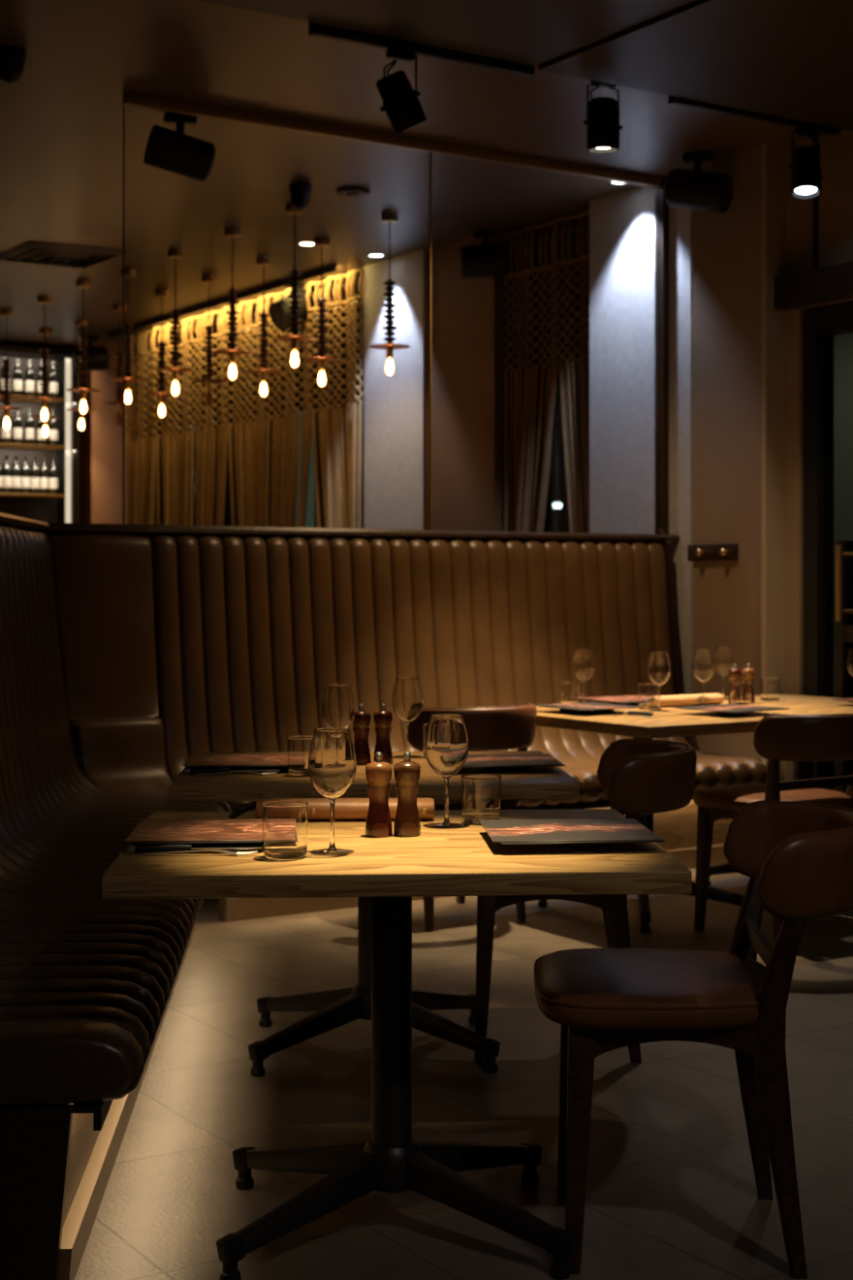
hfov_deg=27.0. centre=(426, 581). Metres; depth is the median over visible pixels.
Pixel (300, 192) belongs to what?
dome camera
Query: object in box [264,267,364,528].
curtain
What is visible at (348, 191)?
smoke detector
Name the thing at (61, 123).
ceiling
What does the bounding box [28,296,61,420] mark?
pendant lamp
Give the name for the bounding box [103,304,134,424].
pendant lamp
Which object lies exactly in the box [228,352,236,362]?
socket
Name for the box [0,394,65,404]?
shelf
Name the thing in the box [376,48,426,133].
track spotlight
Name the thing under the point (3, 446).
shelf
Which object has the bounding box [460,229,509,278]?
ceiling speaker
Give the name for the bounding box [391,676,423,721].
bowl
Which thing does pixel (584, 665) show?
bowl
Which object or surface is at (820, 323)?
door
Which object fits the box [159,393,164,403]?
socket
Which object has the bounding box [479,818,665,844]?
placemat
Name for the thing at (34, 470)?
wine bottle
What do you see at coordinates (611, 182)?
recessed light
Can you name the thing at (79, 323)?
pendant lamp
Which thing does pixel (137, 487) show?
drape
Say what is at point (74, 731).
wall partition
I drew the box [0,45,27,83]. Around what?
dome camera
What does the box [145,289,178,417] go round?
pendant lamp
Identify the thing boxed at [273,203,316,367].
pendant lamp
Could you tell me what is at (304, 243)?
recessed light
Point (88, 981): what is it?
banquette
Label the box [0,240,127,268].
ceiling vent
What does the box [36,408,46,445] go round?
wine bottle
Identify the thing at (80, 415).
socket
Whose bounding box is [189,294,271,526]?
curtain
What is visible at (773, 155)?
trim
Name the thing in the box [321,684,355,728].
wine glass
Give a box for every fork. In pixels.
[140,849,257,855]
[194,770,277,774]
[610,714,660,718]
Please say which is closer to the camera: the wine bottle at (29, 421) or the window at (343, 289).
the window at (343, 289)
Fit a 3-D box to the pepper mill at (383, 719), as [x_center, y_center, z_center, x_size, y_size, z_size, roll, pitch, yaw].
[-0.116,0.405,4.750,0.052,0.160,0.052,0,0,0]
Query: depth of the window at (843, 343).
18.16 m
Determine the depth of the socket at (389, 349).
9.20 m
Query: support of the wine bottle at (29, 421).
on the wine rack
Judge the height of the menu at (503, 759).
0.005 m
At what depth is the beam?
7.53 m
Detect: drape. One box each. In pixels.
[121,437,156,524]
[156,431,191,525]
[190,424,228,525]
[227,418,269,526]
[264,411,312,527]
[311,403,361,528]
[504,363,559,532]
[559,357,589,533]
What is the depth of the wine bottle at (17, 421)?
14.17 m
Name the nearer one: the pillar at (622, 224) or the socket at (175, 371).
the pillar at (622, 224)
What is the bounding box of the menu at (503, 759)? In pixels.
[463,753,565,767]
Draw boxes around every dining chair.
[409,702,537,931]
[474,738,697,1062]
[534,800,852,1279]
[693,713,852,941]
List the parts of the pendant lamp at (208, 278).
cord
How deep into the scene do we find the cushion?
6.64 m
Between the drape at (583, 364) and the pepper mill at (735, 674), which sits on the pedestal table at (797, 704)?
the pepper mill at (735, 674)
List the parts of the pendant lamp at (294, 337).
cord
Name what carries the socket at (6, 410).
attached to the pendant lamp at (6, 313)
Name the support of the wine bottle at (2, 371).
on the wine rack
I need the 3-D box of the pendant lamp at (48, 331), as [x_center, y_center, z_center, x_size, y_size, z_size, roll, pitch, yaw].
[-2.871,-1.495,13.395,0.216,0.820,0.216,0,0,0]
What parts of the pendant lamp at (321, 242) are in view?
cord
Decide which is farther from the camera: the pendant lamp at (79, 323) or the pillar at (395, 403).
the pendant lamp at (79, 323)
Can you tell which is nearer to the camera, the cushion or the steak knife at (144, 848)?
the steak knife at (144, 848)
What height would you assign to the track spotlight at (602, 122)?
0.273 m
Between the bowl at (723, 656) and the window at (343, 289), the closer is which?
the bowl at (723, 656)
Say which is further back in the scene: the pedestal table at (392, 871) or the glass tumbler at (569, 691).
the glass tumbler at (569, 691)
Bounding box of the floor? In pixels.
[0,867,852,1279]
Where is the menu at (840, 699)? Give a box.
[832,698,852,702]
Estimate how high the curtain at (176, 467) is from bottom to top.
3.082 m
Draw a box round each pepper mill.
[352,704,371,765]
[365,752,392,837]
[373,703,392,764]
[393,751,420,836]
[728,663,741,703]
[741,663,755,703]
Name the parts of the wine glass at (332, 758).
stem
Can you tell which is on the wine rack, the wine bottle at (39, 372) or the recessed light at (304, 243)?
the wine bottle at (39, 372)
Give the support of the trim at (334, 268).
attached to the ceiling
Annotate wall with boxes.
[79,128,852,781]
[693,145,762,759]
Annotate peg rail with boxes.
[687,543,738,561]
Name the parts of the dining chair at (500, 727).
leg, seat, leg, rail, backrest, leg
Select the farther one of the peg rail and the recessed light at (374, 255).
the recessed light at (374, 255)
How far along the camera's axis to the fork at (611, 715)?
6.34 m
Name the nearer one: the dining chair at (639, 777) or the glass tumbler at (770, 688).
the dining chair at (639, 777)
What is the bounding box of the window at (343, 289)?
[156,278,359,527]
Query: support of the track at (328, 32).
attached to the ceiling
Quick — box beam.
[773,260,852,310]
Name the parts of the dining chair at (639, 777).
leg, rail, leg, leg, backrest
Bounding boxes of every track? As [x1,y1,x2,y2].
[308,22,535,77]
[668,95,840,135]
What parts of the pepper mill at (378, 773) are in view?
knob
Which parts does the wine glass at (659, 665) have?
stem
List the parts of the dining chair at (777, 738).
leg, rail, seat, leg, backrest, leg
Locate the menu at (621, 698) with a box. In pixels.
[580,695,638,703]
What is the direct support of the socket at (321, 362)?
attached to the pendant lamp at (321, 242)
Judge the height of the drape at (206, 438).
2.261 m
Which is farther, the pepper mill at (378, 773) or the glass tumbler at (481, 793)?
the glass tumbler at (481, 793)
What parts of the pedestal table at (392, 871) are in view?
leg, leg, leg, leg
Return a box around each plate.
[605,701,638,704]
[711,710,753,715]
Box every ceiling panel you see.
[198,0,696,65]
[539,0,852,130]
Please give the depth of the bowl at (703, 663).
6.88 m
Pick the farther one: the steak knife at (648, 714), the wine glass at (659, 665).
the wine glass at (659, 665)
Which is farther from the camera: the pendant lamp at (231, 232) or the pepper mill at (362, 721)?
the pendant lamp at (231, 232)
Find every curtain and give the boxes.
[121,317,194,525]
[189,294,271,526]
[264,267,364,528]
[502,208,589,533]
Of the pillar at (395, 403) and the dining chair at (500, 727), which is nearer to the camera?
the dining chair at (500, 727)
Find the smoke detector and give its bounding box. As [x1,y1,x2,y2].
[336,186,369,196]
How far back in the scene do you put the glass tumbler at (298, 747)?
4.43 m
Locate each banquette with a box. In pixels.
[0,512,225,1279]
[41,522,767,922]
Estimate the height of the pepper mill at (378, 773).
0.160 m
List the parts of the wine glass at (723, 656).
stem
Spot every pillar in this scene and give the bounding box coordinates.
[364,249,425,529]
[589,186,693,694]
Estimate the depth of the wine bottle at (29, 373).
14.23 m
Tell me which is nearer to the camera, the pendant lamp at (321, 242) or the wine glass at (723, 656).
the wine glass at (723, 656)
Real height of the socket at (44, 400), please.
0.060 m
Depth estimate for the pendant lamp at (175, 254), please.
10.21 m
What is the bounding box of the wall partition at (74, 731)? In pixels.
[68,536,577,782]
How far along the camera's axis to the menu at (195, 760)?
4.60 m
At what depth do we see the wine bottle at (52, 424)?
14.34 m
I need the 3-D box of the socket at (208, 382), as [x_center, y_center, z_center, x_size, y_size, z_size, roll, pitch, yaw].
[-1.353,-1.222,11.076,0.038,0.060,0.037,0,0,0]
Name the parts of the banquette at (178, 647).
corner panel, skirting, light rail, panel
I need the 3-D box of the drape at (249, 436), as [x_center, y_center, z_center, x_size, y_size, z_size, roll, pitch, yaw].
[-1.185,0.055,11.977,0.150,2.261,0.576,0,0,-33]
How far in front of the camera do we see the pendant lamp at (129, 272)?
10.85 m
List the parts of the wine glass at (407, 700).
stem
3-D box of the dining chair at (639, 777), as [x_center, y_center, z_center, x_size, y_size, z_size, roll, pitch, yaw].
[0.400,0.830,4.744,0.641,0.791,0.521,0,0,2]
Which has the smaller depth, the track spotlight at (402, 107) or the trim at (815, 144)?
the track spotlight at (402, 107)
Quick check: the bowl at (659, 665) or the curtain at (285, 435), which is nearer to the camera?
the bowl at (659, 665)
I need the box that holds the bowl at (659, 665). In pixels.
[647,651,671,684]
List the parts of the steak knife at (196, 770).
handle, blade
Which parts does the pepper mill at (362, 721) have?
knob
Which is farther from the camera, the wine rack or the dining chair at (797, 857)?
the wine rack
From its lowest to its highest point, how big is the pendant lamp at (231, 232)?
0.821 m
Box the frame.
[122,92,669,534]
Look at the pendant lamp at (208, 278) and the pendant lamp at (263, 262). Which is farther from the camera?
the pendant lamp at (208, 278)
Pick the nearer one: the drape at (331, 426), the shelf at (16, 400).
the drape at (331, 426)
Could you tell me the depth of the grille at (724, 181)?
7.84 m
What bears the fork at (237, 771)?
on the pedestal table at (334, 1008)
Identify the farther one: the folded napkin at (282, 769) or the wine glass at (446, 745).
the folded napkin at (282, 769)
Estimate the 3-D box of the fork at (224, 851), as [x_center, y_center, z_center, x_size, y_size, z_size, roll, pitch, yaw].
[-0.403,0.479,3.151,0.205,0.009,0.023,0,0,-2]
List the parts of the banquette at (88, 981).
panel, light rail, skirting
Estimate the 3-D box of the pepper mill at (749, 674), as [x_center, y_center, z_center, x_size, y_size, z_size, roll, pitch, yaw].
[1.284,0.405,7.083,0.052,0.160,0.052,0,0,0]
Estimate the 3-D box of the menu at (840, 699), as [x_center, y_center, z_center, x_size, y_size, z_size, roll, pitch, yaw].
[1.802,0.463,6.949,0.311,0.005,0.294,0,0,-33]
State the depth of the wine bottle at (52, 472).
14.34 m
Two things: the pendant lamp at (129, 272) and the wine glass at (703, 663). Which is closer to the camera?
the wine glass at (703, 663)
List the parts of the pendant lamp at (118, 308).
cord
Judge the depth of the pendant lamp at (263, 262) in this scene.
10.46 m
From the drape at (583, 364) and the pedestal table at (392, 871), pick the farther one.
the drape at (583, 364)
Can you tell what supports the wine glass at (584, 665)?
on the pedestal table at (693, 722)
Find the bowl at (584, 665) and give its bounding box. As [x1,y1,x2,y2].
[573,648,595,680]
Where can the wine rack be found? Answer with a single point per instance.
(64, 506)
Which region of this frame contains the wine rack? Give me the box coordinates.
[0,344,79,523]
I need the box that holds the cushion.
[68,717,231,811]
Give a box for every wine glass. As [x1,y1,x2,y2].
[308,727,356,855]
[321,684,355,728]
[391,676,423,758]
[424,713,468,828]
[573,648,595,703]
[647,651,671,711]
[692,649,714,705]
[713,645,734,699]
[847,647,852,703]
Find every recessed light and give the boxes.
[297,241,314,246]
[366,253,385,257]
[608,181,628,185]
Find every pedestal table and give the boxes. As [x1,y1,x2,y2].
[101,808,692,1279]
[169,750,579,1077]
[536,702,791,932]
[692,694,852,886]
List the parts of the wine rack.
panel, rail, post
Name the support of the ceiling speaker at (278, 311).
attached to the ceiling
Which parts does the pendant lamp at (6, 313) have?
cord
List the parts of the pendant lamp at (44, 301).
cord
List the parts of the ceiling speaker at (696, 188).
swivel arm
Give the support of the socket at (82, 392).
attached to the pendant lamp at (82, 284)
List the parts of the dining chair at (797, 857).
leg, leg, seat, rail, leg, leg, backrest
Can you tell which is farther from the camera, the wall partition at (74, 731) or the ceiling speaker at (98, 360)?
the ceiling speaker at (98, 360)
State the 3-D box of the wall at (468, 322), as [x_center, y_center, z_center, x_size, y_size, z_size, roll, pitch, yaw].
[1.540,-0.340,8.083,0.309,3.130,15.900,0,0,-33]
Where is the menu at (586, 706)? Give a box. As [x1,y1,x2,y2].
[535,702,643,710]
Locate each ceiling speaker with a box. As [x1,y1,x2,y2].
[70,335,108,371]
[143,112,216,181]
[268,282,316,330]
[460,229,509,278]
[664,151,734,212]
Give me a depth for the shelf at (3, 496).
14.18 m
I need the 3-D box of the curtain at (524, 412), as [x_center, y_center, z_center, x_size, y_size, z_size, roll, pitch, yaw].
[0.661,-0.356,9.302,0.097,3.082,0.873,0,0,-33]
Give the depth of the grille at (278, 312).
11.23 m
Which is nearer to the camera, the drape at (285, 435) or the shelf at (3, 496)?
the drape at (285, 435)
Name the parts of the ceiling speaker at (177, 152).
swivel arm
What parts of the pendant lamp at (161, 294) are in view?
cord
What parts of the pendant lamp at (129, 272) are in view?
cord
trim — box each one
[107,264,337,337]
[762,142,785,781]
[812,135,818,269]
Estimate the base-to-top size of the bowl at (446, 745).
0.123 m
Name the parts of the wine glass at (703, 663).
stem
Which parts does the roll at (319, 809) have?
tie cord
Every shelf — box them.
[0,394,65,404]
[0,443,65,450]
[0,492,65,499]
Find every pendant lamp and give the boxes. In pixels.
[0,309,22,429]
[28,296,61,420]
[31,327,60,437]
[65,320,95,429]
[66,280,100,413]
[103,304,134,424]
[110,268,145,404]
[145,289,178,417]
[157,249,193,396]
[192,274,226,406]
[213,226,253,380]
[245,256,282,396]
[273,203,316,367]
[302,237,341,387]
[369,212,410,375]
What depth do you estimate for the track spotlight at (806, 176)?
7.24 m
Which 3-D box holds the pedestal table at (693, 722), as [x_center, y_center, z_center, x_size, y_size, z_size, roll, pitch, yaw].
[0.804,0.855,6.599,0.810,0.740,1.030,0,0,-33]
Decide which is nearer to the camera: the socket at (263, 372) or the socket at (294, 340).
the socket at (294, 340)
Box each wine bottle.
[0,357,10,393]
[0,414,10,443]
[0,465,1,492]
[1,454,11,492]
[11,455,21,493]
[12,358,22,395]
[12,406,22,444]
[20,455,30,493]
[25,359,33,396]
[25,407,33,444]
[30,456,39,493]
[36,360,42,396]
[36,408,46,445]
[39,456,48,493]
[48,361,58,397]
[48,408,58,445]
[48,456,58,494]
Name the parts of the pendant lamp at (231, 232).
cord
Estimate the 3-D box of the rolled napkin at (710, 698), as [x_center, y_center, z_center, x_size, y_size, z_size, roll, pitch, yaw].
[0.993,0.463,6.935,0.398,0.044,0.072,0,0,-33]
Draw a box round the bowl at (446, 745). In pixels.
[424,713,468,776]
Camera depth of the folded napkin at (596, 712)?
6.54 m
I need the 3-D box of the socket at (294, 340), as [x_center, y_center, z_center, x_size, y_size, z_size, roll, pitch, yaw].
[-0.668,-1.204,9.000,0.038,0.060,0.037,0,0,0]
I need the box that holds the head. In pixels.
[552,498,562,532]
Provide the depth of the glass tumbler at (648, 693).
6.75 m
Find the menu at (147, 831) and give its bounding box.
[124,818,262,844]
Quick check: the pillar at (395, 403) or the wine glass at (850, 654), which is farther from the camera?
the pillar at (395, 403)
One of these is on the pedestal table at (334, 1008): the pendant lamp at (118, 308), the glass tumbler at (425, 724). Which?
the glass tumbler at (425, 724)
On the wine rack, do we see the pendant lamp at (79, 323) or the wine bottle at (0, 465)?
the wine bottle at (0, 465)
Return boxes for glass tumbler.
[261,800,308,860]
[287,735,313,775]
[422,722,428,758]
[461,773,501,825]
[559,681,580,703]
[638,683,658,709]
[730,680,751,704]
[760,677,780,702]
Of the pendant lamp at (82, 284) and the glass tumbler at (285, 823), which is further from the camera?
the pendant lamp at (82, 284)
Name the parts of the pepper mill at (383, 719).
knob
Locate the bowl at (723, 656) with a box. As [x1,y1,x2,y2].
[713,645,734,675]
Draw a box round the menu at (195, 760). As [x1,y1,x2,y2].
[182,754,287,767]
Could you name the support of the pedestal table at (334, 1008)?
on the floor
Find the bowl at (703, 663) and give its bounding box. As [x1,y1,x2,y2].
[692,649,714,681]
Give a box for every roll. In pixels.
[227,798,434,820]
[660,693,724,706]
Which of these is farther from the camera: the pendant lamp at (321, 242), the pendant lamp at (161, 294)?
the pendant lamp at (161, 294)
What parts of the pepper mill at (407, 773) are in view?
knob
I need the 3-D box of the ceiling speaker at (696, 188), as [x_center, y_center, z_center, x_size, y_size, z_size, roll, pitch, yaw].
[1.208,-1.769,7.901,0.295,0.273,0.170,0,0,30]
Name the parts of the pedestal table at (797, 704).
leg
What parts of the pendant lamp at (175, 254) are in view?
cord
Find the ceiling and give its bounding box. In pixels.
[0,0,842,350]
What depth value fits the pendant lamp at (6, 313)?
12.46 m
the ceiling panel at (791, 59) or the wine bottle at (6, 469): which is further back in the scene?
the wine bottle at (6, 469)
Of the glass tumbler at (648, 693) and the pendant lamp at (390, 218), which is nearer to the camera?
the glass tumbler at (648, 693)
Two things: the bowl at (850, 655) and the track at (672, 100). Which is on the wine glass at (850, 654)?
the bowl at (850, 655)
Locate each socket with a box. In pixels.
[3,408,9,416]
[41,398,47,407]
[78,409,84,417]
[80,389,86,399]
[116,402,122,411]
[125,379,130,389]
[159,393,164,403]
[172,369,178,380]
[206,380,212,390]
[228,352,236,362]
[260,370,266,381]
[290,337,298,350]
[318,358,325,370]
[385,346,393,357]
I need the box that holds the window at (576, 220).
[520,214,588,531]
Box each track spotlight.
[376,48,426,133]
[583,80,622,153]
[788,127,823,199]
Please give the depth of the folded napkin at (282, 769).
4.53 m
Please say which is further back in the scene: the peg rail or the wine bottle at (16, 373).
the wine bottle at (16, 373)
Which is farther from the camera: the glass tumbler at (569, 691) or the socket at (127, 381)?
the socket at (127, 381)
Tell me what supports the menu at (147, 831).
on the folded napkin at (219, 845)
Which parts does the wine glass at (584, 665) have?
stem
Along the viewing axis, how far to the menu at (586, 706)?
6.58 m
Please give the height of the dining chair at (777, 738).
0.791 m
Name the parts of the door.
handle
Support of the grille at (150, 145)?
attached to the ceiling speaker at (177, 152)
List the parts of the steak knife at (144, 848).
handle, blade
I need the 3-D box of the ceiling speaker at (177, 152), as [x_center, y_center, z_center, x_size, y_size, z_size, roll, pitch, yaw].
[-1.005,-1.772,7.245,0.286,0.265,0.164,0,0,-20]
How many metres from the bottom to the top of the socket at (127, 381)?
0.060 m
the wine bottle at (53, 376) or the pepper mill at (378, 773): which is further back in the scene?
the wine bottle at (53, 376)
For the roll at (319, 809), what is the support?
on the pedestal table at (392, 871)
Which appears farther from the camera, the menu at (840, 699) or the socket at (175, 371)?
the socket at (175, 371)
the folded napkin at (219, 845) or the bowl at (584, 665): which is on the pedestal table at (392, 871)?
the folded napkin at (219, 845)
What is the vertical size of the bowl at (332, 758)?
0.123 m
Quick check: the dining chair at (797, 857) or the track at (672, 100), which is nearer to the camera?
the dining chair at (797, 857)
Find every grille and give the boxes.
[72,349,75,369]
[146,128,155,159]
[270,304,287,328]
[719,176,731,210]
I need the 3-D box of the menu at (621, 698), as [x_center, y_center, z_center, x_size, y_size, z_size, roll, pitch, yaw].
[0.792,0.463,7.028,0.311,0.005,0.294,0,0,-33]
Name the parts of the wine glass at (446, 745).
stem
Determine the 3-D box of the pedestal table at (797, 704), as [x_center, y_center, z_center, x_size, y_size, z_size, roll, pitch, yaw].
[1.493,0.855,7.045,0.810,0.740,1.030,0,0,-33]
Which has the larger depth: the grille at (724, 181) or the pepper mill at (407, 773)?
the grille at (724, 181)
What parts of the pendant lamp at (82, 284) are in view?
cord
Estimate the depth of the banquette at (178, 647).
7.24 m
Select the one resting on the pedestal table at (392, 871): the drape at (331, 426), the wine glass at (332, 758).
the wine glass at (332, 758)
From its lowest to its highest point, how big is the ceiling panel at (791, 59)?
0.032 m
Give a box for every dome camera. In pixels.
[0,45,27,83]
[288,182,312,210]
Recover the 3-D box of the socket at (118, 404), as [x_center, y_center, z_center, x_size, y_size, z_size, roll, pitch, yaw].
[-2.119,-1.203,12.255,0.038,0.060,0.037,0,0,0]
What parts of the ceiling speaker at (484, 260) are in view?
swivel arm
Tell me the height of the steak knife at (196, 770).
0.017 m
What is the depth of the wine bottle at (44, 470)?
14.29 m
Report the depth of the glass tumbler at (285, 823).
3.10 m
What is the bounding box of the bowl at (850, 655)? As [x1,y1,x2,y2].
[847,647,852,676]
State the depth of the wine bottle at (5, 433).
14.12 m
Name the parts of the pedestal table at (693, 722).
leg, leg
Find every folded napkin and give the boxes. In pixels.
[187,842,262,849]
[209,767,287,771]
[559,708,616,714]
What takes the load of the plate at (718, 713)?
on the pedestal table at (693, 722)
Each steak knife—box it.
[127,843,262,853]
[184,767,280,773]
[623,710,683,716]
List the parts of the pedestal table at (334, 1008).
leg, leg, leg, leg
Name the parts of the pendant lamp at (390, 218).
cord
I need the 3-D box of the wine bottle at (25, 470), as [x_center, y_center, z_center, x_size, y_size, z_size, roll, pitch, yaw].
[-3.213,-0.855,14.238,0.074,0.306,0.075,0,0,-33]
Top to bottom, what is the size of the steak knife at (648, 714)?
0.017 m
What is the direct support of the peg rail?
attached to the wall at (727, 245)
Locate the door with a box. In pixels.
[802,299,852,793]
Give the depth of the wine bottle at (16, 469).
14.17 m
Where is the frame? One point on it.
(661, 208)
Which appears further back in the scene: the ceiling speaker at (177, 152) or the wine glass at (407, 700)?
the ceiling speaker at (177, 152)
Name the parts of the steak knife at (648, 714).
handle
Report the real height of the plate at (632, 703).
0.019 m
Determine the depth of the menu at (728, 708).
6.47 m
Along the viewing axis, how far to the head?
13.97 m
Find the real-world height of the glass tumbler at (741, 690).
0.094 m
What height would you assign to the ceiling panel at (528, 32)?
0.020 m
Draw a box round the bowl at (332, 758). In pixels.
[308,727,356,798]
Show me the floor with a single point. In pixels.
(671, 1192)
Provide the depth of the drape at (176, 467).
12.94 m
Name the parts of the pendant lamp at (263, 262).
cord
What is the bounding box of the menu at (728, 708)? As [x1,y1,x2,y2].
[673,704,789,712]
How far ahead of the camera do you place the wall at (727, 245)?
7.94 m
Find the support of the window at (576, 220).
in the wall at (468, 322)

